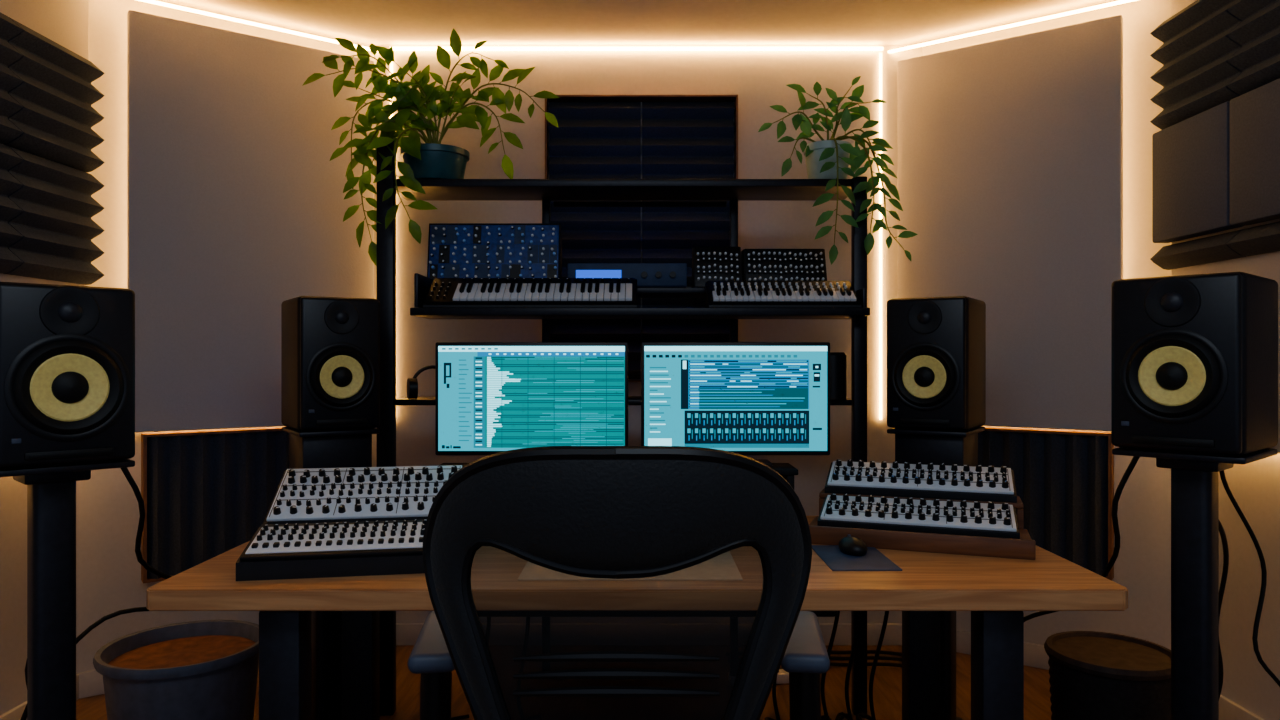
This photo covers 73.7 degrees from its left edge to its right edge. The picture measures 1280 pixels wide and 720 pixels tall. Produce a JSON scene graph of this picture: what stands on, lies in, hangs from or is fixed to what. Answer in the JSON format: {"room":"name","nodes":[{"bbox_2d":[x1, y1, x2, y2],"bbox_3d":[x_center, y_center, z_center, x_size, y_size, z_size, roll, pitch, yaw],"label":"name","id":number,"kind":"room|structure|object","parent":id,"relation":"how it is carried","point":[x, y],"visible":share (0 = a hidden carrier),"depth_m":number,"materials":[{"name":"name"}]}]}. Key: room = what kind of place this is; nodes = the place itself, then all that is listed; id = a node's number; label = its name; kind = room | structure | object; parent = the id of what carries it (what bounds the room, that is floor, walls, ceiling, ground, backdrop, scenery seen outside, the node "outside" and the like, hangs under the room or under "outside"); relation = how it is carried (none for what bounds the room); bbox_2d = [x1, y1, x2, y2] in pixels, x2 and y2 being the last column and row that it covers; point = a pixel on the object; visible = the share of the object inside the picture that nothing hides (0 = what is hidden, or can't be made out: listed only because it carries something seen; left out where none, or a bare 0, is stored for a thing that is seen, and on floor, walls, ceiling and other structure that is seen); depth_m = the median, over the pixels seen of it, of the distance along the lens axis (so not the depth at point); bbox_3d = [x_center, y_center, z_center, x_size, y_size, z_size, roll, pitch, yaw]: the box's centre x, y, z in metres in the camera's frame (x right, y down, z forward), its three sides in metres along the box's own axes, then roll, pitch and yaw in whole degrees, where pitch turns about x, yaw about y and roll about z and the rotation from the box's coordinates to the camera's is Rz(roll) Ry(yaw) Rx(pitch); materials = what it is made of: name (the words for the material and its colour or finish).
{"room":"studio","nodes":[
{"label":"studio","id":0,"kind":"room"},
{"bbox_2d":[0,476,26,715],"bbox_3d":[-2.040,-0.065,0.713,0.080,2.530,4.626,0,0,0],"label":"wall","id":1,"kind":"structure","parent":0,"point":[13,494],"depth_m":2.72,"materials":[{"name":"paint"}]},
{"bbox_2d":[0,673,78,719],"bbox_3d":[-1.992,1.155,0.713,0.016,0.090,4.626,0,0,0],"label":"baseboard","id":2,"kind":"structure","parent":1,"relation":"attached to","point":[16,713],"depth_m":2.72,"materials":[{"name":"paint"}]},
{"bbox_2d":[0,0,87,285],"bbox_3d":[-1.935,-0.515,2.400,0.030,1.570,1.150,0,0,0],"label":"board","id":3,"kind":"object","parent":1,"relation":"attached to","point":[63,22],"visible":0.02,"depth_m":2.80,"materials":[{"name":"fabric"}]},
{"bbox_2d":[0,144,22,273],"bbox_3d":[-1.887,-0.453,2.375,0.065,0.386,0.384,0,0,0],"label":"tile","id":4,"kind":"structure","parent":3,"relation":"attached to","point":[9,158],"depth_m":2.54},
{"bbox_2d":[0,12,22,143],"bbox_3d":[-1.887,-0.843,2.375,0.065,0.386,0.384,0,0,0],"label":"tile","id":5,"kind":"structure","parent":3,"relation":"attached to","point":[9,28],"depth_m":2.54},
{"bbox_2d":[3,146,104,284],"bbox_3d":[-1.887,-0.453,2.765,0.065,0.386,0.384,0,0,0],"label":"tile","id":6,"kind":"structure","parent":3,"relation":"attached to","point":[56,226],"depth_m":2.74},
{"bbox_2d":[3,17,104,171],"bbox_3d":[-1.887,-0.843,2.765,0.065,0.386,0.384,0,0,0],"label":"tile","id":7,"kind":"structure","parent":3,"relation":"attached to","point":[56,94],"depth_m":2.74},
{"bbox_2d":[76,0,349,672],"bbox_3d":[-1.635,-0.065,3.345,0.966,2.530,0.080,0,0,-36],"label":"wall","id":8,"kind":"structure","parent":0,"point":[108,569],"depth_m":3.09,"materials":[{"name":"paint"}]},
{"bbox_2d":[79,670,104,698],"bbox_3d":[-1.607,1.155,3.307,0.966,0.090,0.017,0,0,-36],"label":"baseboard","id":9,"kind":"structure","parent":8,"relation":"attached to","point":[90,682],"depth_m":3.04,"materials":[{"name":"paint"}]},
{"bbox_2d":[141,427,288,582],"bbox_3d":[-1.568,0.540,3.301,0.622,0.540,0.062,0,0,-36],"label":"acoustic panel","id":10,"kind":"object","parent":8,"relation":"attached to","point":[206,495],"visible":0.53,"depth_m":3.22,"materials":[{"name":"fabric"}]},
{"bbox_2d":[127,10,373,432],"bbox_3d":[-1.476,-0.495,3.314,0.886,1.510,0.041,0,0,-36],"label":"acoustic panel","id":11,"kind":"object","parent":8,"relation":"attached to","point":[237,206],"visible":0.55,"depth_m":3.23,"materials":[{"name":"fabric"}]},
{"bbox_2d":[138,0,377,51],"bbox_3d":[-1.496,-1.300,3.300,1.036,0.010,0.012,0,0,-36],"label":"led strip","id":12,"kind":"object","parent":8,"relation":"attached to","point":[148,1],"visible":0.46,"depth_m":3.27,"materials":[{"name":"white plastic"}]},
{"bbox_2d":[76,645,1051,719],"bbox_3d":[0.000,1.230,1.000,4.400,0.060,5.600,0,0,0],"label":"floor","id":13,"kind":"structure","parent":0,"point":[887,683],"depth_m":3.05,"materials":[{"name":"brown wood"}]},
{"bbox_2d":[25,661,26,685],"bbox_3d":[-1.494,0.711,2.067,0.240,0.959,0.120,0,0,17],"label":"cable","id":14,"kind":"object","parent":13,"relation":"on","point":[26,661],"visible":0.07,"depth_m":2.12,"materials":[{"name":"rubber"}]},
{"bbox_2d":[0,459,134,719],"bbox_3d":[-1.275,0.709,1.850,0.340,0.983,0.320,0,0,44],"label":"speaker stand","id":15,"kind":"object","parent":13,"relation":"on","point":[51,489],"visible":0.81,"depth_m":1.82,"materials":[{"name":"black metal"}]},
{"bbox_2d":[0,282,134,468],"bbox_3d":[-1.267,0.030,1.842,0.323,0.370,0.250,0,0,44],"label":"speaker","id":16,"kind":"object","parent":15,"relation":"on","point":[67,352],"visible":1,"depth_m":1.73},
{"bbox_2d":[20,467,171,719],"bbox_3d":[-1.338,0.712,2.251,0.471,0.958,0.355,0,0,26],"label":"cable","id":17,"kind":"object","parent":13,"relation":"on","point":[125,470],"visible":0.51,"depth_m":2.12,"materials":[{"name":"rubber"}]},
{"bbox_2d":[93,620,258,719],"bbox_3d":[-1.335,1.014,2.500,0.452,0.372,0.452,0,0,0],"label":"waste bin","id":18,"kind":"object","parent":13,"relation":"on","point":[202,669],"visible":0.98,"depth_m":2.41,"materials":[{"name":"black plastic"}]},
{"bbox_2d":[282,427,379,719],"bbox_3d":[-0.946,0.704,2.605,0.230,0.993,0.260,0,0,-33],"label":"speaker stand","id":19,"kind":"object","parent":13,"relation":"on","point":[342,448],"visible":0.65,"depth_m":2.55,"materials":[{"name":"black metal"}]},
{"bbox_2d":[281,296,379,430],"bbox_3d":[-0.940,0.010,2.595,0.234,0.390,0.298,0,0,-33],"label":"speaker","id":20,"kind":"object","parent":19,"relation":"on","point":[330,346],"visible":1,"depth_m":2.48},
{"bbox_2d":[451,714,468,719],"bbox_3d":[-0.602,0.850,2.695,0.069,0.702,0.301,0,0,0],"label":"cable","id":21,"kind":"object","parent":13,"relation":"on","point":[467,715],"visible":0.07,"depth_m":2.82,"materials":[{"name":"rubber"}]},
{"bbox_2d":[408,446,829,719],"bbox_3d":[-0.030,0.654,1.348,0.650,1.092,0.662,0,0,0],"label":"office chair","id":22,"kind":"object","parent":13,"relation":"on","point":[611,512],"visible":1,"depth_m":1.09,"materials":[{"name":"plastic"}]},
{"bbox_2d":[377,138,869,714],"bbox_3d":[-0.061,0.225,2.985,1.658,1.950,0.410,0,0,0],"label":"shelving unit","id":23,"kind":"object","parent":13,"relation":"on","point":[544,190],"visible":0.68,"depth_m":2.88,"materials":[{"name":"black metal"}]},
{"bbox_2d":[407,365,434,398],"bbox_3d":[-0.720,0.076,2.960,0.164,0.116,0.072,0,0,-23],"label":"headphones","id":24,"kind":"object","parent":23,"relation":"on","point":[412,383],"visible":0.52,"depth_m":2.92,"materials":[{"name":"black plastic"}]},
{"bbox_2d":[407,378,417,398],"bbox_3d":[-0.783,0.098,2.933,0.028,0.072,0.072,0,0,-23],"label":"ear cup","id":25,"kind":"object","parent":24,"relation":"on","point":[412,383],"depth_m":2.91,"materials":[{"name":"black plastic"}]},
{"bbox_2d":[302,28,558,265],"bbox_3d":[-0.724,-0.729,2.951,0.866,0.823,0.288,0,0,-12],"label":"potted plant","id":26,"kind":"object","parent":23,"relation":"on","point":[431,159],"visible":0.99,"depth_m":2.92,"materials":[{"name":"green plant"}]},
{"bbox_2d":[427,223,561,279],"bbox_3d":[-0.520,-0.371,3.065,0.470,0.235,0.120,0,0,0],"label":"modular synthesizer","id":27,"kind":"object","parent":23,"relation":"on","point":[455,250],"visible":0.93,"depth_m":3.04,"materials":[{"name":"blue metal"}]},
{"bbox_2d":[423,278,636,307],"bbox_3d":[-0.360,-0.227,2.865,0.700,0.110,0.150,0,0,0],"label":"keyboard synthesizer","id":28,"kind":"object","parent":23,"relation":"on","point":[443,292],"visible":0.99,"depth_m":2.83,"materials":[{"name":"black plastic"}]},
{"bbox_2d":[568,263,686,286],"bbox_3d":[-0.045,-0.299,3.062,0.420,0.084,0.157,0,0,0],"label":"module","id":29,"kind":"object","parent":23,"relation":"on","point":[646,274],"visible":0.83,"depth_m":3.00,"materials":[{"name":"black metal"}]},
{"bbox_2d":[692,247,741,286],"bbox_3d":[0.275,-0.330,3.058,0.170,0.151,0.125,0,0,0],"label":"module","id":30,"kind":"object","parent":23,"relation":"on","point":[708,263],"visible":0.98,"depth_m":3.02,"materials":[{"name":"black metal"}]},
{"bbox_2d":[705,281,861,307],"bbox_3d":[0.475,-0.222,2.865,0.500,0.100,0.150,0,0,0],"label":"keyboard synthesizer","id":31,"kind":"object","parent":23,"relation":"on","point":[718,294],"visible":0.99,"depth_m":2.81,"materials":[{"name":"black plastic"}]},
{"bbox_2d":[741,249,826,280],"bbox_3d":[0.515,-0.326,3.057,0.290,0.143,0.125,0,0,0],"label":"module","id":32,"kind":"object","parent":23,"relation":"on","point":[756,264],"visible":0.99,"depth_m":3.02,"materials":[{"name":"black metal"}]},
{"bbox_2d":[758,76,917,264],"bbox_3d":[0.676,-0.650,2.905,0.477,0.665,0.264,0,0,34],"label":"potted plant","id":33,"kind":"object","parent":23,"relation":"on","point":[831,158],"visible":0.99,"depth_m":2.89,"materials":[{"name":"green plant"}]},
{"bbox_2d":[830,352,846,399],"bbox_3d":[0.660,0.054,2.930,0.096,0.160,0.096,0,0,0],"label":"speaker","id":34,"kind":"object","parent":23,"relation":"on","point":[838,360],"visible":0.68,"depth_m":2.88},
{"bbox_2d":[146,516,1127,719],"bbox_3d":[-0.005,0.825,2.070,1.940,0.750,0.800,0,0,0],"label":"desk","id":35,"kind":"object","parent":13,"relation":"on","point":[996,591],"visible":0.48,"depth_m":1.74,"materials":[{"name":"brown wood"}]},
{"bbox_2d":[236,519,426,580],"bbox_3d":[-0.636,0.405,1.859,0.410,0.090,0.180,0,0,-10],"label":"mixer","id":36,"kind":"object","parent":35,"relation":"on","point":[390,547],"depth_m":1.79,"materials":[{"name":"silver metal"}]},
{"bbox_2d":[263,465,462,523],"bbox_3d":[-0.652,0.359,2.065,0.440,0.183,0.210,0,0,-10],"label":"mixer","id":37,"kind":"object","parent":35,"relation":"on","point":[306,495],"visible":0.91,"depth_m":2.04,"materials":[{"name":"silver metal"}]},
{"bbox_2d":[438,463,797,488],"bbox_3d":[-0.070,0.373,2.390,1.000,0.153,0.150,0,0,0],"label":"monitor stand","id":38,"kind":"object","parent":35,"relation":"on","point":[787,471],"visible":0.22,"depth_m":2.34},
{"bbox_2d":[435,342,627,454],"bbox_3d":[-0.301,0.122,2.400,0.537,0.345,0.100,0,0,0],"label":"computer monitor","id":39,"kind":"object","parent":38,"relation":"on","point":[491,398],"visible":0.89,"depth_m":2.37,"materials":[{"name":"black"}]},
{"bbox_2d":[641,342,829,466],"bbox_3d":[0.267,0.122,2.400,0.527,0.345,0.100,0,0,0],"label":"computer monitor","id":40,"kind":"object","parent":38,"relation":"on","point":[743,398],"visible":0.93,"depth_m":2.37,"materials":[{"name":"black"}]},
{"bbox_2d":[517,553,742,580],"bbox_3d":[-0.020,0.449,1.875,0.460,0.003,0.270,0,0,0],"label":"desk mat","id":41,"kind":"object","parent":35,"relation":"on","point":[533,566],"visible":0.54,"depth_m":1.77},
{"bbox_2d":[811,611,837,616],"bbox_3d":[0.000,0.600,2.290,1.000,0.100,0.280,0,0,0],"label":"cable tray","id":42,"kind":"object","parent":35,"relation":"on","point":[818,613],"depth_m":2.15,"materials":[{"name":"black metal"}]},
{"bbox_2d":[812,545,901,570],"bbox_3d":[0.485,0.449,1.940,0.150,0.003,0.240,0,0,0],"label":"mouse pad","id":43,"kind":"object","parent":35,"relation":"on","point":[836,560],"visible":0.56,"depth_m":1.90,"materials":[{"name":"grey fabric"}]},
{"bbox_2d":[839,534,866,555],"bbox_3d":[0.495,0.434,1.985,0.060,0.046,0.099,0,0,-6],"label":"computer mouse","id":44,"kind":"object","parent":43,"relation":"on","point":[849,545],"visible":0.93,"depth_m":1.95,"materials":[{"name":"grey plastic"}]},
{"bbox_2d":[809,488,1035,559],"bbox_3d":[0.701,0.403,2.161,0.520,0.095,0.332,0,0,20],"label":"stand","id":45,"kind":"object","parent":35,"relation":"on","point":[1024,547],"visible":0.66,"depth_m":2.00,"materials":[{"name":"brown wood"}]},
{"bbox_2d":[817,493,1019,538],"bbox_3d":[0.681,0.381,2.108,0.460,0.072,0.145,0,0,20],"label":"analog synthesizer","id":46,"kind":"object","parent":45,"relation":"on","point":[989,519],"visible":1,"depth_m":2.08,"materials":[{"name":"silver metal"}]},
{"bbox_2d":[825,459,1016,502],"bbox_3d":[0.736,0.314,2.258,0.470,0.080,0.130,0,0,20],"label":"analog synthesizer","id":47,"kind":"object","parent":45,"relation":"on","point":[942,481],"visible":1,"depth_m":2.23,"materials":[{"name":"silver metal"}]},
{"bbox_2d":[819,488,1023,528],"bbox_3d":[0.735,0.403,2.256,0.500,0.095,0.130,0,0,20],"label":"tray","id":48,"kind":"object","parent":45,"relation":"on","point":[1019,505],"depth_m":2.17,"materials":[{"name":"metal"}]},
{"bbox_2d":[809,516,1035,559],"bbox_3d":[0.680,0.428,2.104,0.520,0.044,0.212,0,0,20],"label":"tray","id":49,"kind":"object","parent":45,"relation":"on","point":[1024,547],"depth_m":2.00,"materials":[{"name":"brown wood"}]},
{"bbox_2d":[764,676,779,719],"bbox_3d":[0.435,0.847,2.678,0.069,0.697,0.266,0,0,0],"label":"cable","id":50,"kind":"object","parent":13,"relation":"on","point":[774,684],"visible":0.26,"depth_m":2.65,"materials":[{"name":"rubber"}]},
{"bbox_2d":[776,669,788,683],"bbox_3d":[0.500,1.179,3.180,0.340,0.042,0.055,0,0,-6],"label":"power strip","id":51,"kind":"object","parent":13,"relation":"on","point":[782,675],"visible":0.04,"depth_m":3.16,"materials":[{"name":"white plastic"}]},
{"bbox_2d":[821,611,839,719],"bbox_3d":[0.586,0.847,2.678,0.068,0.697,0.268,0,0,0],"label":"cable","id":52,"kind":"object","parent":13,"relation":"on","point":[825,716],"visible":0.56,"depth_m":2.63,"materials":[{"name":"rubber"}]},
{"bbox_2d":[835,611,864,719],"bbox_3d":[0.660,0.847,2.678,0.069,0.697,0.268,0,0,0],"label":"cable","id":53,"kind":"object","parent":13,"relation":"on","point":[840,716],"visible":0.71,"depth_m":2.63,"materials":[{"name":"rubber"}]},
{"bbox_2d":[829,656,901,660],"bbox_3d":[0.715,1.182,3.390,0.732,0.037,0.054,0,0,0],"label":"cable","id":54,"kind":"object","parent":13,"relation":"on","point":[831,657],"visible":0.27,"depth_m":3.38,"materials":[{"name":"rubber"}]},
{"bbox_2d":[830,662,901,666],"bbox_3d":[0.715,1.182,3.320,0.732,0.037,0.054,0,0,0],"label":"cable","id":55,"kind":"object","parent":13,"relation":"on","point":[831,663],"visible":0.2,"depth_m":3.31,"materials":[{"name":"rubber"}]},
{"bbox_2d":[831,650,901,655],"bbox_3d":[0.715,1.182,3.460,0.732,0.037,0.054,0,0,0],"label":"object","id":56,"kind":"object","parent":13,"relation":"on","point":[832,651],"visible":0.27,"depth_m":3.45,"materials":[{"name":"rubber"}]},
{"bbox_2d":[856,611,888,719],"bbox_3d":[0.736,0.847,2.678,0.066,0.696,0.267,0,0,0],"label":"cable","id":57,"kind":"object","parent":13,"relation":"on","point":[859,716],"visible":0.59,"depth_m":2.63,"materials":[{"name":"rubber"}]},
{"bbox_2d":[887,426,984,719],"bbox_3d":[0.908,0.704,2.610,0.230,0.993,0.260,0,0,33],"label":"speaker stand","id":58,"kind":"object","parent":13,"relation":"on","point":[925,446],"visible":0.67,"depth_m":2.55,"materials":[{"name":"black metal"}]},
{"bbox_2d":[887,296,985,430],"bbox_3d":[0.902,0.010,2.600,0.234,0.390,0.298,0,0,33],"label":"speaker","id":59,"kind":"object","parent":58,"relation":"on","point":[936,346],"visible":1,"depth_m":2.49},
{"bbox_2d":[1024,456,1139,621],"bbox_3d":[1.148,0.703,2.360,0.114,0.981,0.731,0,0,0],"label":"cable","id":60,"kind":"object","parent":13,"relation":"on","point":[1134,460],"visible":0.45,"depth_m":2.05,"materials":[{"name":"rubber"}]},
{"bbox_2d":[1044,631,1170,719],"bbox_3d":[1.380,1.024,2.500,0.356,0.352,0.356,0,0,0],"label":"waste bin","id":61,"kind":"object","parent":13,"relation":"on","point":[1094,675],"visible":0.89,"depth_m":2.41,"materials":[{"name":"black plastic"}]},
{"bbox_2d":[1112,447,1277,719],"bbox_3d":[1.235,0.699,1.900,0.340,1.003,0.320,0,0,-42],"label":"speaker stand","id":62,"kind":"object","parent":13,"relation":"on","point":[1194,476],"visible":0.9,"depth_m":1.87,"materials":[{"name":"black metal"}]},
{"bbox_2d":[1111,272,1277,455],"bbox_3d":[1.226,0.007,1.892,0.323,0.375,0.250,0,0,-42],"label":"speaker","id":63,"kind":"object","parent":62,"relation":"on","point":[1194,358],"visible":1,"depth_m":1.78},
{"bbox_2d":[1219,521,1228,697],"bbox_3d":[1.511,0.702,2.273,0.092,0.978,0.636,0,0,36],"label":"cable","id":64,"kind":"object","parent":13,"relation":"on","point":[1221,529],"visible":0.4,"depth_m":2.33,"materials":[{"name":"rubber"}]},
{"bbox_2d":[1219,470,1279,686],"bbox_3d":[1.496,0.701,2.053,0.296,0.978,0.062,0,0,-11],"label":"cable","id":65,"kind":"object","parent":13,"relation":"on","point":[1222,474],"visible":0.92,"depth_m":2.08,"materials":[{"name":"rubber"}]},
{"bbox_2d":[350,45,921,622],"bbox_3d":[-0.017,-0.065,3.640,2.413,2.530,0.080,0,0,0],"label":"wall","id":66,"kind":"structure","parent":0,"point":[759,78],"depth_m":3.60,"materials":[{"name":"paint"}]},
{"bbox_2d":[390,62,392,117],"bbox_3d":[-1.045,-0.520,3.588,0.012,1.540,0.010,0,0,0],"label":"led strip","id":67,"kind":"object","parent":66,"relation":"attached to","point":[391,64],"visible":0.02,"depth_m":3.58,"materials":[{"name":"white plastic"}]},
{"bbox_2d":[548,102,640,178],"bbox_3d":[-0.189,-0.893,3.567,0.384,0.386,0.065,0,0,0],"label":"tile","id":68,"kind":"structure","parent":66,"relation":"attached to","point":[592,140],"depth_m":3.56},
{"bbox_2d":[550,298,640,378],"bbox_3d":[-0.189,-0.113,3.567,0.384,0.386,0.065,0,0,0],"label":"tile","id":69,"kind":"structure","parent":66,"relation":"attached to","point":[561,330],"depth_m":3.56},
{"bbox_2d":[550,201,640,277],"bbox_3d":[-0.189,-0.503,3.567,0.384,0.386,0.065,0,0,0],"label":"tile","id":70,"kind":"structure","parent":66,"relation":"attached to","point":[588,234],"depth_m":3.56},
{"bbox_2d":[393,47,882,49],"bbox_3d":[-0.015,-1.308,3.585,2.070,0.012,0.014,0,0,0],"label":"led strip","id":71,"kind":"object","parent":66,"relation":"attached to","point":[394,48],"visible":0.7,"depth_m":3.58,"materials":[{"name":"white plastic"}]},
{"bbox_2d":[545,95,737,381],"bbox_3d":[0.006,-0.503,3.565,0.800,1.190,0.070,0,0,0],"label":"panel frame","id":72,"kind":"object","parent":66,"relation":"attached to","point":[562,98],"visible":0.34,"depth_m":3.55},
{"bbox_2d":[396,623,901,644],"bbox_3d":[-0.017,1.155,3.592,2.413,0.090,0.016,0,0,0],"label":"baseboard","id":73,"kind":"structure","parent":66,"relation":"attached to","point":[406,633],"depth_m":3.58,"materials":[{"name":"paint"}]},
{"bbox_2d":[642,298,729,341],"bbox_3d":[0.201,-0.113,3.567,0.384,0.386,0.065,0,0,0],"label":"tile","id":74,"kind":"structure","parent":66,"relation":"attached to","point":[653,330],"depth_m":3.56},
{"bbox_2d":[642,201,729,286],"bbox_3d":[0.201,-0.503,3.567,0.384,0.386,0.065,0,0,0],"label":"tile","id":75,"kind":"structure","parent":66,"relation":"attached to","point":[669,234],"depth_m":3.56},
{"bbox_2d":[642,102,734,178],"bbox_3d":[0.201,-0.893,3.567,0.384,0.386,0.065,0,0,0],"label":"tile","id":76,"kind":"structure","parent":66,"relation":"attached to","point":[681,140],"depth_m":3.56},
{"bbox_2d":[879,53,881,419],"bbox_3d":[1.012,-0.520,3.588,0.012,1.540,0.010,0,0,0],"label":"led strip","id":77,"kind":"object","parent":66,"relation":"attached to","point":[880,54],"visible":1,"depth_m":3.58,"materials":[{"name":"white plastic"}]},
{"bbox_2d":[154,0,1119,44],"bbox_3d":[0.000,-1.360,1.000,4.400,0.060,5.600,0,0,0],"label":"ceiling","id":78,"kind":"structure","parent":0,"point":[361,22],"depth_m":3.32,"materials":[{"name":"paint"}]},
{"bbox_2d":[922,0,1170,649],"bbox_3d":[1.583,-0.065,3.365,0.913,2.530,0.080,0,0,36],"label":"wall","id":79,"kind":"structure","parent":0,"point":[1142,565],"depth_m":3.14,"materials":[{"name":"paint"}]},
{"bbox_2d":[956,630,1049,669],"bbox_3d":[1.555,1.155,3.326,0.913,0.090,0.016,0,0,36],"label":"baseboard","id":80,"kind":"structure","parent":79,"relation":"attached to","point":[1035,655],"depth_m":3.34,"materials":[{"name":"paint"}]},
{"bbox_2d":[898,15,1122,430],"bbox_3d":[1.418,-0.495,3.337,0.823,1.510,0.040,0,0,36],"label":"acoustic panel","id":81,"kind":"object","parent":79,"relation":"attached to","point":[1010,150],"visible":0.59,"depth_m":3.27,"materials":[{"name":"fabric"}]},
{"bbox_2d":[888,0,1135,52],"bbox_3d":[1.438,-1.300,3.322,0.973,0.010,0.012,0,0,36],"label":"led strip","id":82,"kind":"object","parent":79,"relation":"attached to","point":[1120,1],"visible":1,"depth_m":3.31,"materials":[{"name":"white plastic"}]},
{"bbox_2d":[978,427,1113,580],"bbox_3d":[1.495,0.540,3.335,0.622,0.540,0.062,0,0,36],"label":"acoustic panel","id":83,"kind":"object","parent":79,"relation":"attached to","point":[1064,480],"visible":0.41,"depth_m":3.25,"materials":[{"name":"fabric"}]},
{"bbox_2d":[1219,453,1279,719],"bbox_3d":[1.970,-0.065,0.733,0.080,2.530,4.665,0,0,0],"label":"wall","id":84,"kind":"structure","parent":0,"point":[1255,486],"depth_m":2.69,"materials":[{"name":"paint"}]},
{"bbox_2d":[1150,0,1279,452],"bbox_3d":[1.833,-0.515,2.406,0.095,1.570,1.162,0,0,0],"label":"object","id":85,"kind":"object","parent":84,"relation":"attached to","point":[1267,265],"depth_m":2.63,"materials":[{"name":"fabric"}]},
{"bbox_2d":[1150,0,1241,129],"bbox_3d":[1.817,-0.993,2.795,0.065,0.386,0.384,0,0,0],"label":"tile","id":86,"kind":"structure","parent":85,"relation":"attached to","point":[1195,74],"depth_m":2.78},
{"bbox_2d":[1152,101,1241,242],"bbox_3d":[1.820,-0.600,2.795,0.060,0.384,0.384,0,0,0],"label":"panel","id":87,"kind":"object","parent":85,"relation":"attached to","point":[1190,157],"visible":0.81,"depth_m":2.76,"materials":[{"name":"fabric"}]},
{"bbox_2d":[1227,0,1279,94],"bbox_3d":[1.817,-0.993,2.405,0.065,0.386,0.384,0,0,0],"label":"tile","id":88,"kind":"structure","parent":85,"relation":"attached to","point":[1258,33],"depth_m":2.51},
{"bbox_2d":[1229,78,1279,225],"bbox_3d":[1.820,-0.600,2.405,0.060,0.384,0.384,0,0,0],"label":"panel","id":89,"kind":"object","parent":85,"relation":"attached to","point":[1254,115],"visible":1,"depth_m":2.48,"materials":[{"name":"grey fabric"}]},
{"bbox_2d":[1219,695,1263,719],"bbox_3d":[1.922,1.155,0.733,0.016,0.090,4.665,0,0,0],"label":"baseboard","id":90,"kind":"structure","parent":84,"relation":"attached to","point":[1228,709],"depth_m":2.76,"materials":[{"name":"paint"}]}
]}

